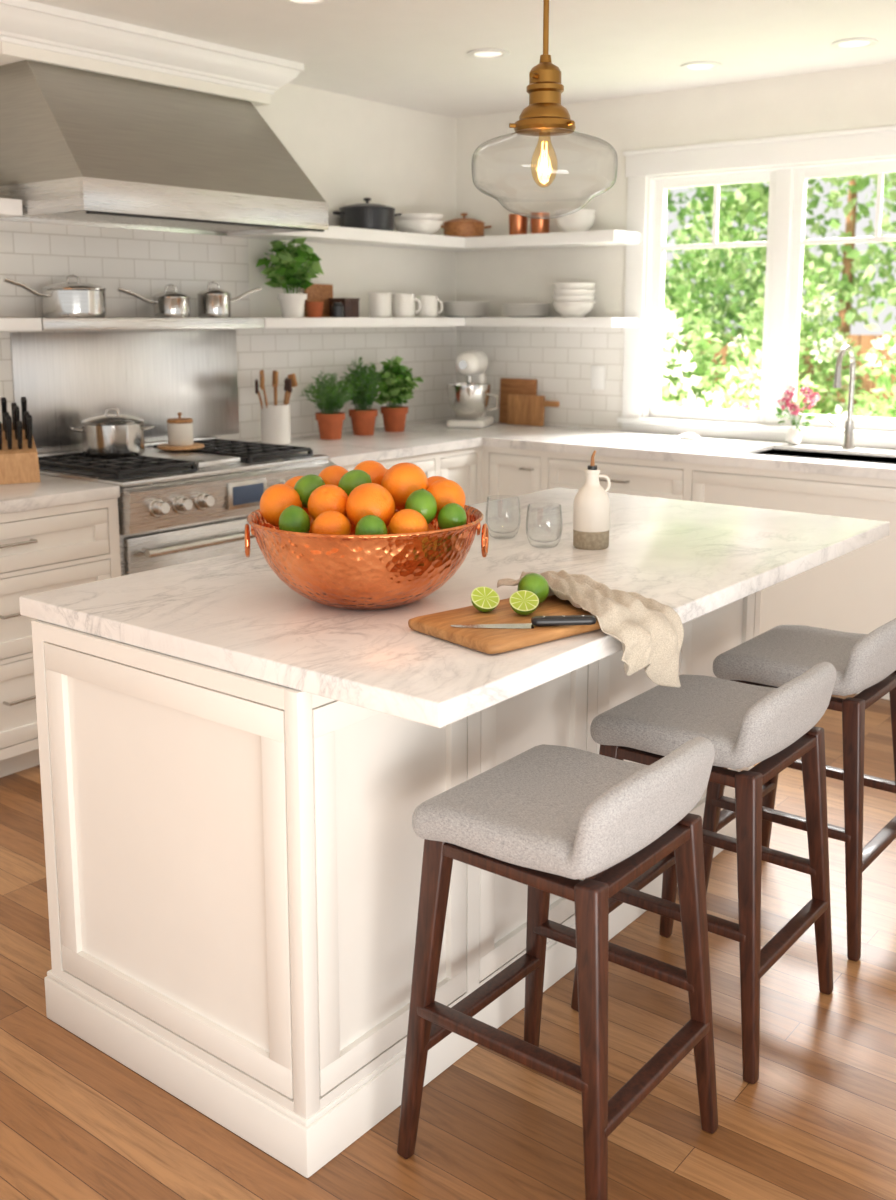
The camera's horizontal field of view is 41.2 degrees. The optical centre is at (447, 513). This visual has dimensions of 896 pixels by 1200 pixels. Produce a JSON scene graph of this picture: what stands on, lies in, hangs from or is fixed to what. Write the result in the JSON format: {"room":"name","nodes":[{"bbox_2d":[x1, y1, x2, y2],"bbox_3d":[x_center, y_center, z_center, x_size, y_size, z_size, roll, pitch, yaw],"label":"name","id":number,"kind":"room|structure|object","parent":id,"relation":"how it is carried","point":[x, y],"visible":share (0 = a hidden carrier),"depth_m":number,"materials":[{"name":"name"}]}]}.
{"room":"kitchen","nodes":[
{"label":"kitchen","id":0,"kind":"room"},
{"bbox_2d":[248,83,455,317],"bbox_3d":[-2.364,-0.386,3.685,0.150,2.530,7.890,7,12,38],"label":"wall","id":1,"kind":"structure","parent":0,"point":[351,149],"depth_m":5.89,"materials":[{"name":"paint"}]},
{"bbox_2d":[0,198,22,217],"bbox_3d":[-2.148,-0.958,3.509,0.272,0.055,1.830,7,12,38],"label":"floating shelf","id":2,"kind":"object","parent":1,"relation":"attached to","point":[8,207],"visible":1,"depth_m":4.10,"materials":[{"name":"paint"}]},
{"bbox_2d":[0,318,41,330],"bbox_3d":[-2.133,-0.566,3.594,0.272,0.045,1.880,7,12,38],"label":"floating shelf","id":3,"kind":"object","parent":1,"relation":"attached to","point":[6,324],"visible":1,"depth_m":4.17,"materials":[{"name":"paint"}]},
{"bbox_2d":[10,330,238,452],"bbox_3d":[-1.287,-0.518,4.907,0.008,0.459,1.110,7,12,38],"label":"panel","id":4,"kind":"object","parent":1,"relation":"attached to","point":[66,379],"visible":0.76,"depth_m":4.86,"materials":[{"name":"metal"}]},
{"bbox_2d":[0,220,249,317],"bbox_3d":[-2.509,-0.760,3.307,0.009,0.470,5.220,7,12,38],"label":"tile backsplash","id":5,"kind":"structure","parent":1,"relation":"attached to","point":[36,256],"depth_m":4.80,"materials":[{"name":"white tile"}]},
{"bbox_2d":[41,318,264,330],"bbox_3d":[-1.218,-0.756,4.741,0.272,0.045,1.070,7,12,38],"label":"wall shelf","id":6,"kind":"object","parent":1,"relation":"attached to","point":[48,324],"visible":0.72,"depth_m":4.60,"materials":[{"name":"white wood"}]},
{"bbox_2d":[3,275,105,317],"bbox_3d":[-1.462,-0.808,4.425,0.237,0.160,0.406,7,12,38],"label":"saucepan","id":7,"kind":"object","parent":6,"relation":"on","point":[67,299],"visible":1,"depth_m":4.40,"materials":[{"name":"metal"}]},
{"bbox_2d":[117,284,189,317],"bbox_3d":[-1.183,-0.856,4.788,0.148,0.135,0.318,9,13,42],"label":"saucepan","id":8,"kind":"object","parent":6,"relation":"on","point":[167,304],"visible":1,"depth_m":4.79,"materials":[{"name":"metal"}]},
{"bbox_2d":[197,281,261,317],"bbox_3d":[-0.925,-0.912,5.080,0.310,0.150,0.140,-9,13,-43],"label":"saucepan","id":9,"kind":"object","parent":6,"relation":"on","point":[212,302],"visible":1,"depth_m":4.97,"materials":[{"name":"metal"}]},
{"bbox_2d":[0,60,327,235],"bbox_3d":[-1.084,-1.366,4.533,0.610,0.538,1.160,7,12,38],"label":"range hood","id":10,"kind":"object","parent":1,"relation":"attached to","point":[78,147],"visible":0.93,"depth_m":4.29,"materials":[{"name":"metal"}]},
{"bbox_2d":[0,326,455,453],"bbox_3d":[-2.042,-0.349,3.978,0.009,0.560,6.732,7,12,38],"label":"tile backsplash","id":11,"kind":"structure","parent":1,"relation":"attached to","point":[430,352],"depth_m":5.74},
{"bbox_2d":[230,226,640,251],"bbox_3d":[-0.006,-1.287,5.499,1.144,0.055,1.629,7,12,38],"label":"floating shelf","id":12,"kind":"object","parent":1,"relation":"attached to","point":[334,234],"visible":0.88,"depth_m":5.74,"materials":[{"name":"paint"}]},
{"bbox_2d":[333,198,401,230],"bbox_3d":[-0.386,-1.431,5.707,0.268,0.160,0.288,4,10,25],"label":"pot","id":13,"kind":"object","parent":12,"relation":"on","point":[367,215],"visible":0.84,"depth_m":5.60,"materials":[{"name":"metal"}]},
{"bbox_2d":[395,213,442,233],"bbox_3d":[-0.149,-1.448,5.993,0.250,0.100,0.250,7,12,38],"label":"bowls","id":14,"kind":"object","parent":12,"relation":"on","point":[424,223],"visible":0.83,"depth_m":5.90,"materials":[{"name":"white ceramic"}]},
{"bbox_2d":[440,213,491,236],"bbox_3d":[0.083,-1.496,6.186,0.264,0.130,0.216,4,10,23],"label":"lidded pot","id":15,"kind":"object","parent":12,"relation":"on","point":[459,227],"visible":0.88,"depth_m":6.10,"materials":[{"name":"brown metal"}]},
{"bbox_2d":[509,214,527,234],"bbox_3d":[0.356,-1.463,6.052,0.096,0.110,0.096,7,12,38],"label":"copper cup","id":16,"kind":"object","parent":12,"relation":"on","point":[517,223],"visible":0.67,"depth_m":6.01,"materials":[{"name":"orange metal"}]},
{"bbox_2d":[531,212,549,233],"bbox_3d":[0.462,-1.449,5.969,0.096,0.110,0.096,7,12,38],"label":"copper cup","id":17,"kind":"object","parent":12,"relation":"on","point":[540,224],"visible":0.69,"depth_m":5.93,"materials":[{"name":"orange metal"}]},
{"bbox_2d":[555,209,595,231],"bbox_3d":[0.623,-1.429,5.844,0.200,0.110,0.200,7,12,38],"label":"bowls","id":18,"kind":"object","parent":12,"relation":"on","point":[567,220],"visible":0.87,"depth_m":5.77,"materials":[{"name":"white ceramic"}]},
{"bbox_2d":[264,317,638,327],"bbox_3d":[-0.024,-0.889,5.542,1.144,0.045,1.672,7,12,38],"label":"floating shelf","id":19,"kind":"object","parent":1,"relation":"attached to","point":[344,322],"visible":0.88,"depth_m":5.77,"materials":[{"name":"paint"}]},
{"bbox_2d":[256,238,323,317],"bbox_3d":[-0.709,-1.053,5.330,0.287,0.348,0.294,-5,10,-26],"label":"basil","id":20,"kind":"object","parent":19,"relation":"on","point":[289,270],"visible":1,"depth_m":5.28,"materials":[{"name":"green plant"}]},
{"bbox_2d":[278,293,306,317],"bbox_3d":[-0.696,-0.932,5.341,0.131,0.105,0.131,7,12,38],"label":"pot","id":21,"kind":"object","parent":20,"relation":"attached to","point":[292,304],"depth_m":5.30,"materials":[{"name":"white ceramic"}]},
{"bbox_2d":[304,284,332,316],"bbox_3d":[-0.610,-1.006,5.634,0.016,0.155,0.180,7,12,38],"label":"cutting board","id":22,"kind":"object","parent":19,"relation":"on","point":[315,292],"visible":0.6,"depth_m":5.63,"materials":[{"name":"brown wood"}]},
{"bbox_2d":[329,298,359,316],"bbox_3d":[-0.491,-0.975,5.647,0.106,0.090,0.106,7,12,38],"label":"wooden box","id":23,"kind":"object","parent":19,"relation":"on","point":[351,305],"visible":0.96,"depth_m":5.61,"materials":[{"name":"brown wood"}]},
{"bbox_2d":[369,293,390,316],"bbox_3d":[-0.332,-1.013,5.798,0.108,0.115,0.108,-3,10,-17],"label":"ceramic canister","id":24,"kind":"object","parent":19,"relation":"on","point":[379,303],"visible":1,"depth_m":5.75,"materials":[{"name":"white ceramic"}]},
{"bbox_2d":[393,294,420,316],"bbox_3d":[-0.214,-1.037,5.945,0.108,0.115,0.128,7,12,37],"label":"coffee mug","id":25,"kind":"object","parent":19,"relation":"on","point":[403,304],"visible":0.85,"depth_m":5.89,"materials":[{"name":"white ceramic"}]},
{"bbox_2d":[416,295,442,316],"bbox_3d":[-0.103,-1.058,6.085,0.108,0.110,0.128,7,12,37],"label":"coffee mug","id":26,"kind":"object","parent":19,"relation":"on","point":[428,302],"visible":0.82,"depth_m":6.03,"materials":[{"name":"white ceramic"}]},
{"bbox_2d":[439,301,490,316],"bbox_3d":[0.089,-1.073,6.264,0.270,0.080,0.270,7,12,38],"label":"plate stack","id":27,"kind":"object","parent":19,"relation":"on","point":[457,308],"visible":0.92,"depth_m":6.16,"materials":[{"name":"white ceramic"}]},
{"bbox_2d":[502,304,549,316],"bbox_3d":[0.397,-1.035,6.077,0.250,0.068,0.250,7,12,38],"label":"plate stack","id":28,"kind":"object","parent":19,"relation":"on","point":[512,310],"visible":0.95,"depth_m":5.98,"materials":[{"name":"white ceramic"}]},
{"bbox_2d":[553,283,594,316],"bbox_3d":[0.623,-1.056,5.906,0.210,0.165,0.210,7,12,38],"label":"bowls","id":29,"kind":"object","parent":19,"relation":"on","point":[571,299],"visible":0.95,"depth_m":5.83,"materials":[{"name":"white ceramic"}]},
{"bbox_2d":[0,693,895,1199],"bbox_3d":[0.414,1.268,1.743,7.220,0.100,7.890,7,12,38],"label":"floor","id":30,"kind":"structure","parent":0,"point":[818,1121],"depth_m":2.31,"materials":[{"name":"brown wood"}]},
{"bbox_2d":[0,475,120,777],"bbox_3d":[-1.960,0.443,3.607,0.731,0.920,1.855,7,12,38],"label":"base cabinet","id":31,"kind":"object","parent":30,"relation":"on","point":[56,532],"visible":0.63,"depth_m":3.85,"materials":[{"name":"paint"}]},
{"bbox_2d":[0,397,39,484],"bbox_3d":[-1.515,-0.260,4.150,0.140,0.288,0.221,-5,11,-26],"label":"knife block","id":32,"kind":"object","parent":31,"relation":"on","point":[19,463],"visible":1,"depth_m":4.10,"materials":[{"name":"brown wood"}]},
{"bbox_2d":[38,436,336,575],"bbox_3d":[-1.041,0.240,4.694,0.800,0.965,1.006,7,12,38],"label":"gas range","id":33,"kind":"object","parent":30,"relation":"on","point":[175,507],"visible":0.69,"depth_m":4.32,"materials":[{"name":"metal"}]},
{"bbox_2d":[70,408,154,456],"bbox_3d":[-1.284,-0.318,4.570,0.237,0.180,0.274,6,11,34],"label":"stock pot","id":34,"kind":"object","parent":33,"relation":"on","point":[110,435],"visible":1,"depth_m":4.48,"materials":[{"name":"metal"}]},
{"bbox_2d":[157,443,203,449],"bbox_3d":[-1.075,-0.271,4.798,0.188,0.013,0.188,7,12,38],"label":"serving board","id":35,"kind":"object","parent":33,"relation":"on","point":[166,446],"visible":0.84,"depth_m":4.74,"materials":[{"name":"brown wood"}]},
{"bbox_2d":[167,412,192,445],"bbox_3d":[-1.075,-0.343,4.787,0.104,0.132,0.104,7,12,38],"label":"canister","id":36,"kind":"object","parent":35,"relation":"on","point":[180,430],"visible":1,"depth_m":4.75,"materials":[{"name":"white ceramic"}]},
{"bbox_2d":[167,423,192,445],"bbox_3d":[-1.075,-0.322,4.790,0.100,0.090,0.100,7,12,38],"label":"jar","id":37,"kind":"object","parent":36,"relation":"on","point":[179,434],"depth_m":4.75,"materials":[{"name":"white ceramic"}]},
{"bbox_2d":[39,454,328,487],"bbox_3d":[-1.070,-0.197,4.645,0.710,0.018,1.006,7,12,38],"label":"cooktop","id":38,"kind":"object","parent":33,"relation":"in","point":[258,464],"depth_m":4.35,"materials":[{"name":"metal"}]},
{"bbox_2d":[122,516,258,574],"bbox_3d":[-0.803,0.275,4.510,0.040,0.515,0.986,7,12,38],"label":"oven","id":39,"kind":"object","parent":33,"relation":"in","point":[134,545],"depth_m":4.26,"materials":[{"name":"metal"}]},
{"bbox_2d":[145,530,255,557],"bbox_3d":[-0.740,0.079,4.428,0.030,0.030,0.926,7,12,38],"label":"handle","id":40,"kind":"object","parent":33,"relation":"in","point":[155,552],"depth_m":4.22,"materials":[{"name":"silver metal"}]},
{"bbox_2d":[19,487,889,1177],"bbox_3d":[0.174,0.551,2.954,1.104,0.920,2.033,7,12,38],"label":"kitchen island","id":41,"kind":"object","parent":30,"relation":"on","point":[236,765],"visible":0.69,"depth_m":2.25,"materials":[{"name":"wood"}]},
{"bbox_2d":[245,505,488,609],"bbox_3d":[-0.164,0.087,2.395,0.492,0.176,0.466,0,9,0],"label":"copper bowl","id":42,"kind":"object","parent":41,"relation":"on","point":[353,572],"visible":0.84,"depth_m":2.22,"materials":[{"name":"orange metal"}]},
{"bbox_2d":[260,484,301,526],"bbox_3d":[-0.329,-0.016,2.347,0.083,0.086,0.085,-4,10,-22],"label":"orange","id":43,"kind":"object","parent":42,"relation":"in","point":[276,498],"visible":0.8,"depth_m":2.31,"materials":[{"name":"orange food"}]},
{"bbox_2d":[279,505,309,532],"bbox_3d":[-0.292,0.020,2.267,0.060,0.072,0.060,-5,11,-28],"label":"lime","id":44,"kind":"object","parent":42,"relation":"in","point":[293,518],"visible":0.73,"depth_m":2.25,"materials":[{"name":"green food"}]},
{"bbox_2d":[294,474,324,507],"bbox_3d":[-0.276,-0.044,2.373,0.064,0.068,0.064,-5,11,-29],"label":"lime","id":45,"kind":"object","parent":42,"relation":"in","point":[307,484],"visible":0.6,"depth_m":2.35,"materials":[{"name":"green food"}]},
{"bbox_2d":[308,484,347,519],"bbox_3d":[-0.230,-0.016,2.301,0.082,0.080,0.081,-5,11,-27],"label":"orange","id":46,"kind":"object","parent":42,"relation":"in","point":[328,497],"visible":0.71,"depth_m":2.27,"materials":[{"name":"orange food"}]},
{"bbox_2d":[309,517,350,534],"bbox_3d":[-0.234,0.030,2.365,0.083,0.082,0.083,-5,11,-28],"label":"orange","id":47,"kind":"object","parent":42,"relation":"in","point":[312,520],"visible":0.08,"depth_m":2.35,"materials":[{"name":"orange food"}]},
{"bbox_2d":[338,470,371,495],"bbox_3d":[-0.184,-0.056,2.356,0.066,0.063,0.060,4,10,24],"label":"lime","id":48,"kind":"object","parent":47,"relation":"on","point":[350,480],"visible":0.54,"depth_m":2.33,"materials":[{"name":"green food"}]},
{"bbox_2d":[312,510,349,534],"bbox_3d":[-0.219,0.029,2.233,0.072,0.071,0.070,-5,10,-26],"label":"orange","id":49,"kind":"object","parent":42,"relation":"in","point":[331,522],"visible":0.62,"depth_m":2.21,"materials":[{"name":"orange food"}]},
{"bbox_2d":[318,465,347,485],"bbox_3d":[-0.232,-0.062,2.431,0.073,0.073,0.073,-5,11,-27],"label":"orange","id":50,"kind":"object","parent":42,"relation":"in","point":[332,475],"visible":0.39,"depth_m":2.40,"materials":[{"name":"orange food"}]},
{"bbox_2d":[347,516,355,534],"bbox_3d":[-0.194,0.004,2.462,0.082,0.083,0.083,-4,10,-23],"label":"orange","id":51,"kind":"object","parent":42,"relation":"in","point":[353,527],"visible":0.04,"depth_m":2.43,"materials":[{"name":"orange food"}]},
{"bbox_2d":[354,460,386,484],"bbox_3d":[-0.159,-0.071,2.434,0.077,0.076,0.077,-5,11,-28],"label":"orange","id":52,"kind":"object","parent":51,"relation":"on","point":[376,470],"visible":0.31,"depth_m":2.40,"materials":[{"name":"orange food"}]},
{"bbox_2d":[355,515,386,534],"bbox_3d":[-0.142,0.036,2.206,0.060,0.071,0.060,-6,11,-34],"label":"lime","id":53,"kind":"object","parent":42,"relation":"in","point":[368,524],"visible":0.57,"depth_m":2.18,"materials":[{"name":"green food"}]},
{"bbox_2d":[389,509,427,533],"bbox_3d":[-0.074,0.029,2.238,0.074,0.075,0.076,-6,11,-31],"label":"orange","id":54,"kind":"object","parent":42,"relation":"in","point":[405,520],"visible":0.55,"depth_m":2.21,"materials":[{"name":"orange food"}]},
{"bbox_2d":[405,488,436,523],"bbox_3d":[-0.052,-0.011,2.292,0.062,0.075,0.062,-4,10,-23],"label":"lime","id":55,"kind":"object","parent":42,"relation":"in","point":[422,500],"visible":0.65,"depth_m":2.27,"materials":[{"name":"green food"}]},
{"bbox_2d":[427,479,465,517],"bbox_3d":[-0.006,-0.028,2.360,0.082,0.080,0.081,-4,10,-22],"label":"orange","id":56,"kind":"object","parent":42,"relation":"in","point":[444,491],"visible":0.62,"depth_m":2.33,"materials":[{"name":"orange food"}]},
{"bbox_2d":[438,503,466,528],"bbox_3d":[0.008,0.011,2.296,0.056,0.065,0.057,-5,11,-28],"label":"lime","id":57,"kind":"object","parent":42,"relation":"in","point":[451,515],"visible":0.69,"depth_m":2.27,"materials":[{"name":"green food"}]},
{"label":"orange","id":58,"kind":"object","parent":42,"relation":"in","visible":0},
{"bbox_2d":[381,463,427,509],"bbox_3d":[-0.086,-0.054,2.371,0.096,0.095,0.093,-5,11,-26],"label":"orange","id":59,"kind":"object","parent":58,"relation":"on","point":[402,479],"visible":0.67,"depth_m":2.33,"materials":[{"name":"orange food"}]},
{"bbox_3d":[-0.164,0.081,2.303,0.080,0.084,0.084,-20,36,49],"label":"orange","id":60,"kind":"object","parent":42,"relation":"in","visible":0},
{"bbox_2d":[346,483,394,526],"bbox_3d":[-0.148,-0.011,2.277,0.095,0.095,0.094,-5,10,-25],"label":"orange","id":61,"kind":"object","parent":60,"relation":"on","point":[365,499],"visible":0.78,"depth_m":2.24,"materials":[{"name":"orange food"}]},
{"bbox_2d":[408,595,600,653],"bbox_3d":[0.142,0.195,2.205,0.375,0.025,0.235,-8,12,-39],"label":"cutting board","id":62,"kind":"object","parent":41,"relation":"on","point":[485,640],"visible":0.61,"depth_m":2.13,"materials":[{"name":"brown wood"}]},
{"bbox_2d":[471,586,499,611],"bbox_3d":[0.068,0.160,2.207,0.050,0.043,0.052,7,12,38],"label":"lime half","id":63,"kind":"object","parent":62,"relation":"on","point":[485,599],"depth_m":2.20,"materials":[{"name":"green food"}]},
{"bbox_2d":[451,615,595,628],"bbox_3d":[0.134,0.190,2.100,0.258,0.017,0.029,-1,9,-5],"label":"knife","id":64,"kind":"object","parent":62,"relation":"on","point":[563,620],"visible":1,"depth_m":2.10,"materials":[{"name":"metal"}]},
{"bbox_2d":[510,590,538,614],"bbox_3d":[0.140,0.165,2.184,0.052,0.041,0.052,7,12,38],"label":"lime half","id":65,"kind":"object","parent":62,"relation":"on","point":[523,602],"depth_m":2.18,"materials":[{"name":"green food"}]},
{"bbox_2d":[517,573,548,603],"bbox_3d":[0.162,0.143,2.258,0.062,0.060,0.066,-4,10,-24],"label":"lime","id":66,"kind":"object","parent":62,"relation":"on","point":[536,583],"visible":0.75,"depth_m":2.23,"materials":[{"name":"green food"}]},
{"bbox_2d":[497,570,683,687],"bbox_3d":[0.255,0.226,2.313,0.364,0.209,0.290,7,12,38],"label":"linen towel","id":67,"kind":"object","parent":41,"relation":"on","point":[650,632],"visible":0.87,"depth_m":2.23,"materials":[{"name":"fabric"}]},
{"bbox_2d":[573,450,610,549],"bbox_3d":[0.356,-0.036,2.943,0.091,0.241,0.090,0,9,0],"label":"oil bottle","id":68,"kind":"object","parent":41,"relation":"on","point":[591,511],"visible":1,"depth_m":2.92,"materials":[{"name":"white ceramic"}]},
{"bbox_2d":[397,737,717,1199],"bbox_3d":[0.205,0.761,2.110,0.427,0.783,0.425,7,12,38],"label":"counter stool","id":69,"kind":"object","parent":30,"relation":"on","point":[546,819],"visible":1,"depth_m":2.00,"materials":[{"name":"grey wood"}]},
{"bbox_2d":[254,420,895,699],"bbox_3d":[1.332,0.278,4.598,4.661,0.920,1.756,7,12,38],"label":"base cabinet","id":70,"kind":"object","parent":30,"relation":"on","point":[854,591],"visible":0.38,"depth_m":5.02,"materials":[{"name":"paint"}]},
{"bbox_2d":[255,370,297,444],"bbox_3d":[-0.767,-0.476,5.325,0.138,0.331,0.230,7,12,38],"label":"utensil crock","id":71,"kind":"object","parent":70,"relation":"on","point":[275,417],"visible":0.98,"depth_m":5.28,"materials":[{"name":"white ceramic"}]},
{"bbox_2d":[301,370,356,439],"bbox_3d":[-0.547,-0.509,5.552,0.272,0.320,0.254,7,12,38],"label":"rosemary","id":72,"kind":"object","parent":70,"relation":"on","point":[330,423],"visible":1,"depth_m":5.52,"materials":[{"name":"plant"}]},
{"bbox_2d":[315,412,344,439],"bbox_3d":[-0.549,-0.410,5.568,0.140,0.120,0.140,7,12,38],"label":"pot","id":73,"kind":"object","parent":72,"relation":"on","point":[330,424],"depth_m":5.52,"materials":[{"name":"ceramic"}]},
{"bbox_2d":[339,357,384,435],"bbox_3d":[-0.405,-0.568,5.740,0.225,0.375,0.224,7,12,38],"label":"potted thyme","id":74,"kind":"object","parent":70,"relation":"on","point":[363,419],"visible":0.96,"depth_m":5.71,"materials":[{"name":"plant"}]},
{"bbox_2d":[349,409,377,435],"bbox_3d":[-0.409,-0.442,5.760,0.140,0.120,0.140,7,12,38],"label":"pot","id":75,"kind":"object","parent":74,"relation":"on","point":[363,420],"depth_m":5.72,"materials":[{"name":"ceramic"}]},
{"bbox_2d":[372,355,423,431],"bbox_3d":[-0.267,-0.598,5.930,0.251,0.373,0.252,-6,11,-34],"label":"basil","id":76,"kind":"object","parent":70,"relation":"on","point":[398,384],"visible":0.97,"depth_m":5.88,"materials":[{"name":"plant"}]},
{"bbox_2d":[380,406,407,431],"bbox_3d":[-0.266,-0.471,5.939,0.140,0.120,0.140,7,12,38],"label":"pot","id":77,"kind":"object","parent":76,"relation":"attached to","point":[394,417],"depth_m":5.89,"materials":[{"name":"ceramic"}]},
{"bbox_2d":[446,350,497,428],"bbox_3d":[0.132,-0.647,6.175,0.265,0.390,0.361,1,9,5],"label":"stand mixer","id":78,"kind":"object","parent":70,"relation":"on","point":[469,400],"visible":1,"depth_m":6.08,"materials":[{"name":"white metal"}]},
{"bbox_2d":[447,383,489,418],"bbox_3d":[0.108,-0.580,6.154,0.222,0.175,0.222,2,10,13],"label":"mixing bowl","id":79,"kind":"object","parent":78,"relation":"on","point":[466,400],"depth_m":6.07,"materials":[{"name":"metal"}]},
{"bbox_2d":[499,378,536,422],"bbox_3d":[0.371,-0.595,6.321,0.230,0.240,0.029,7,12,38],"label":"cutting board","id":80,"kind":"object","parent":70,"relation":"on","point":[507,385],"visible":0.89,"depth_m":6.33,"materials":[{"name":"brown wood"}]},
{"bbox_2d":[507,394,558,425],"bbox_3d":[0.443,-0.538,6.218,0.320,0.159,0.023,7,12,38],"label":"paddle board","id":81,"kind":"object","parent":70,"relation":"on","point":[528,410],"visible":1,"depth_m":6.23,"materials":[{"name":"brown wood"}]},
{"bbox_2d":[617,417,895,448],"bbox_3d":[1.577,-0.373,5.506,1.715,0.066,0.195,7,12,38],"label":"sill","id":82,"kind":"structure","parent":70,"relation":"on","point":[819,435],"depth_m":5.54,"materials":[{"name":"paint"}]},
{"bbox_2d":[775,385,820,444],"bbox_3d":[1.555,-0.441,5.308,0.209,0.267,0.145,7,12,38],"label":"flower vase","id":83,"kind":"object","parent":70,"relation":"on","point":[793,436],"visible":1,"depth_m":5.30,"materials":[{"name":"white ceramic"}]},
{"bbox_2d":[751,449,895,464],"bbox_3d":[1.632,-0.115,4.935,0.768,0.226,0.368,7,12,38],"label":"sink basin","id":84,"kind":"object","parent":70,"relation":"in","point":[819,454],"depth_m":5.10,"materials":[{"name":"metal"}]},
{"bbox_2d":[828,345,855,448],"bbox_3d":[1.689,-0.492,5.067,0.117,0.447,0.206,2,10,13],"label":"kitchen faucet","id":85,"kind":"object","parent":70,"relation":"on","point":[848,432],"visible":1,"depth_m":5.11,"materials":[{"name":"silver metal"}]},
{"bbox_2d":[571,662,836,1083],"bbox_3d":[0.564,0.686,2.560,0.427,0.783,0.425,7,12,38],"label":"counter stool","id":86,"kind":"object","parent":30,"relation":"on","point":[746,725],"visible":0.91,"depth_m":2.42,"materials":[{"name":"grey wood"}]},
{"bbox_2d":[702,618,895,960],"bbox_3d":[0.918,0.613,3.004,0.427,0.783,0.425,7,12,38],"label":"counter stool","id":87,"kind":"object","parent":30,"relation":"on","point":[773,658],"visible":0.84,"depth_m":2.84,"materials":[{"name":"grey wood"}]},
{"bbox_2d":[29,0,895,117],"bbox_3d":[0.266,-1.481,2.245,5.820,0.100,6.590,7,12,38],"label":"ceiling","id":88,"kind":"structure","parent":0,"point":[411,54],"depth_m":4.57,"materials":[{"name":"paint"}]},
{"bbox_2d":[0,0,303,106],"bbox_3d":[-1.189,-1.729,4.557,0.359,0.166,1.440,7,12,38],"label":"crown molding","id":89,"kind":"structure","parent":88,"relation":"attached to","point":[29,30],"depth_m":4.40,"materials":[{"name":"paint"}]},
{"bbox_2d":[467,48,509,58],"bbox_3d":[0.163,-1.847,4.788,0.176,0.007,0.176,7,12,38],"label":"recessed light","id":90,"kind":"object","parent":88,"relation":"in","point":[487,53],"visible":1,"depth_m":4.79,"materials":[{"name":"paint"}]},
{"bbox_2d":[471,0,617,218],"bbox_3d":[0.219,-1.081,2.660,0.331,0.823,0.331,7,12,38],"label":"pendant light","id":91,"kind":"object","parent":88,"relation":"hanging from","point":[545,115],"visible":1,"depth_m":2.65,"materials":[{"name":"gold metal"}]},
{"bbox_2d":[514,54,575,135],"bbox_3d":[0.219,-0.946,2.682,0.140,0.168,0.140,7,12,38],"label":"socket","id":92,"kind":"object","parent":91,"relation":"attached to","point":[545,115],"depth_m":2.65,"materials":[{"name":"gold metal"}]},
{"bbox_2d":[831,38,878,48],"bbox_3d":[1.573,-1.817,4.610,0.176,0.007,0.176,7,12,38],"label":"recessed light","id":93,"kind":"object","parent":88,"relation":"in","point":[852,43],"visible":1,"depth_m":4.61,"materials":[{"name":"paint"}]},
{"bbox_2d":[456,62,895,448],"bbox_3d":[2.864,-0.518,4.480,7.070,2.530,0.158,7,12,38],"label":"wall","id":94,"kind":"structure","parent":0,"point":[582,167],"depth_m":6.00,"materials":[{"name":"paint"}]},
{"bbox_2d":[622,125,895,417],"bbox_3d":[1.530,-1.028,5.342,1.720,1.285,0.040,7,12,38],"label":"window frame","id":95,"kind":"structure","parent":94,"relation":"attached to","point":[874,142],"depth_m":5.55,"materials":[{"name":"paint"}]},
{"bbox_2d":[642,156,895,431],"bbox_3d":[1.589,-0.982,5.425,1.479,1.161,0.148,7,12,38],"label":"window","id":96,"kind":"structure","parent":94,"relation":"in","point":[656,410],"depth_m":5.46,"materials":[{"name":"paint"}]},
{"label":"outside","id":97,"kind":"structure","parent":0,"visible":0},
{"bbox_3d":[5.297,-0.239,14.979,22.000,0.050,18.160,7,12,38],"label":"lawn","id":98,"kind":"structure","parent":97,"visible":0},
{"bbox_2d":[661,291,759,409],"bbox_3d":[1.418,-0.627,9.526,1.845,2.488,2.117,-6,11,-32],"label":"hydrangea bush","id":99,"kind":"object","parent":98,"relation":"on","point":[672,386],"visible":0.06,"depth_m":8.95,"materials":[{"name":"green plant"}]},
{"bbox_2d":[662,185,766,408],"bbox_3d":[2.696,-1.498,11.883,1.516,3.436,1.824,7,12,38],"label":"tree","id":100,"kind":"object","parent":98,"relation":"on","point":[731,271],"visible":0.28,"depth_m":11.57,"materials":[{"name":"green plant"}]},
{"bbox_2d":[664,179,816,331],"bbox_3d":[2.280,-3.784,15.877,4.982,6.643,4.213,7,12,38],"label":"tree","id":101,"kind":"object","parent":98,"relation":"on","point":[706,208],"visible":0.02,"depth_m":15.01,"materials":[{"name":"green plant"}]},
{"bbox_2d":[703,343,821,414],"bbox_3d":[1.948,-0.061,7.541,0.944,2.022,1.001,-4,10,-24],"label":"rose bush","id":102,"kind":"object","parent":98,"relation":"on","point":[740,402],"visible":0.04,"depth_m":7.42,"materials":[{"name":"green plant"}]},
{"bbox_2d":[669,335,895,416],"bbox_3d":[3.943,-0.868,12.467,11.190,1.990,0.030,7,12,38],"label":"fence","id":103,"kind":"object","parent":98,"relation":"on","point":[864,341],"visible":0.04,"depth_m":12.14,"materials":[{"name":"brown wood"}]},
{"bbox_2d":[690,173,895,334],"bbox_3d":[4.899,-3.401,14.549,3.893,6.322,3.790,3,10,20],"label":"tree","id":104,"kind":"object","parent":98,"relation":"on","point":[849,286],"visible":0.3,"depth_m":14.08,"materials":[{"name":"green plant"}]},
{"bbox_2d":[724,253,874,414],"bbox_3d":[2.962,-0.876,10.276,1.221,2.735,1.200,-4,10,-21],"label":"bush","id":105,"kind":"object","parent":98,"relation":"on","point":[823,353],"visible":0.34,"depth_m":9.98,"materials":[{"name":"green plant"}]},
{"bbox_2d":[828,324,895,417],"bbox_3d":[3.538,-0.345,8.608,1.858,2.233,1.853,7,12,38],"label":"rose bush","id":106,"kind":"object","parent":98,"relation":"on","point":[884,408],"visible":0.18,"depth_m":8.53,"materials":[{"name":"green plant"}]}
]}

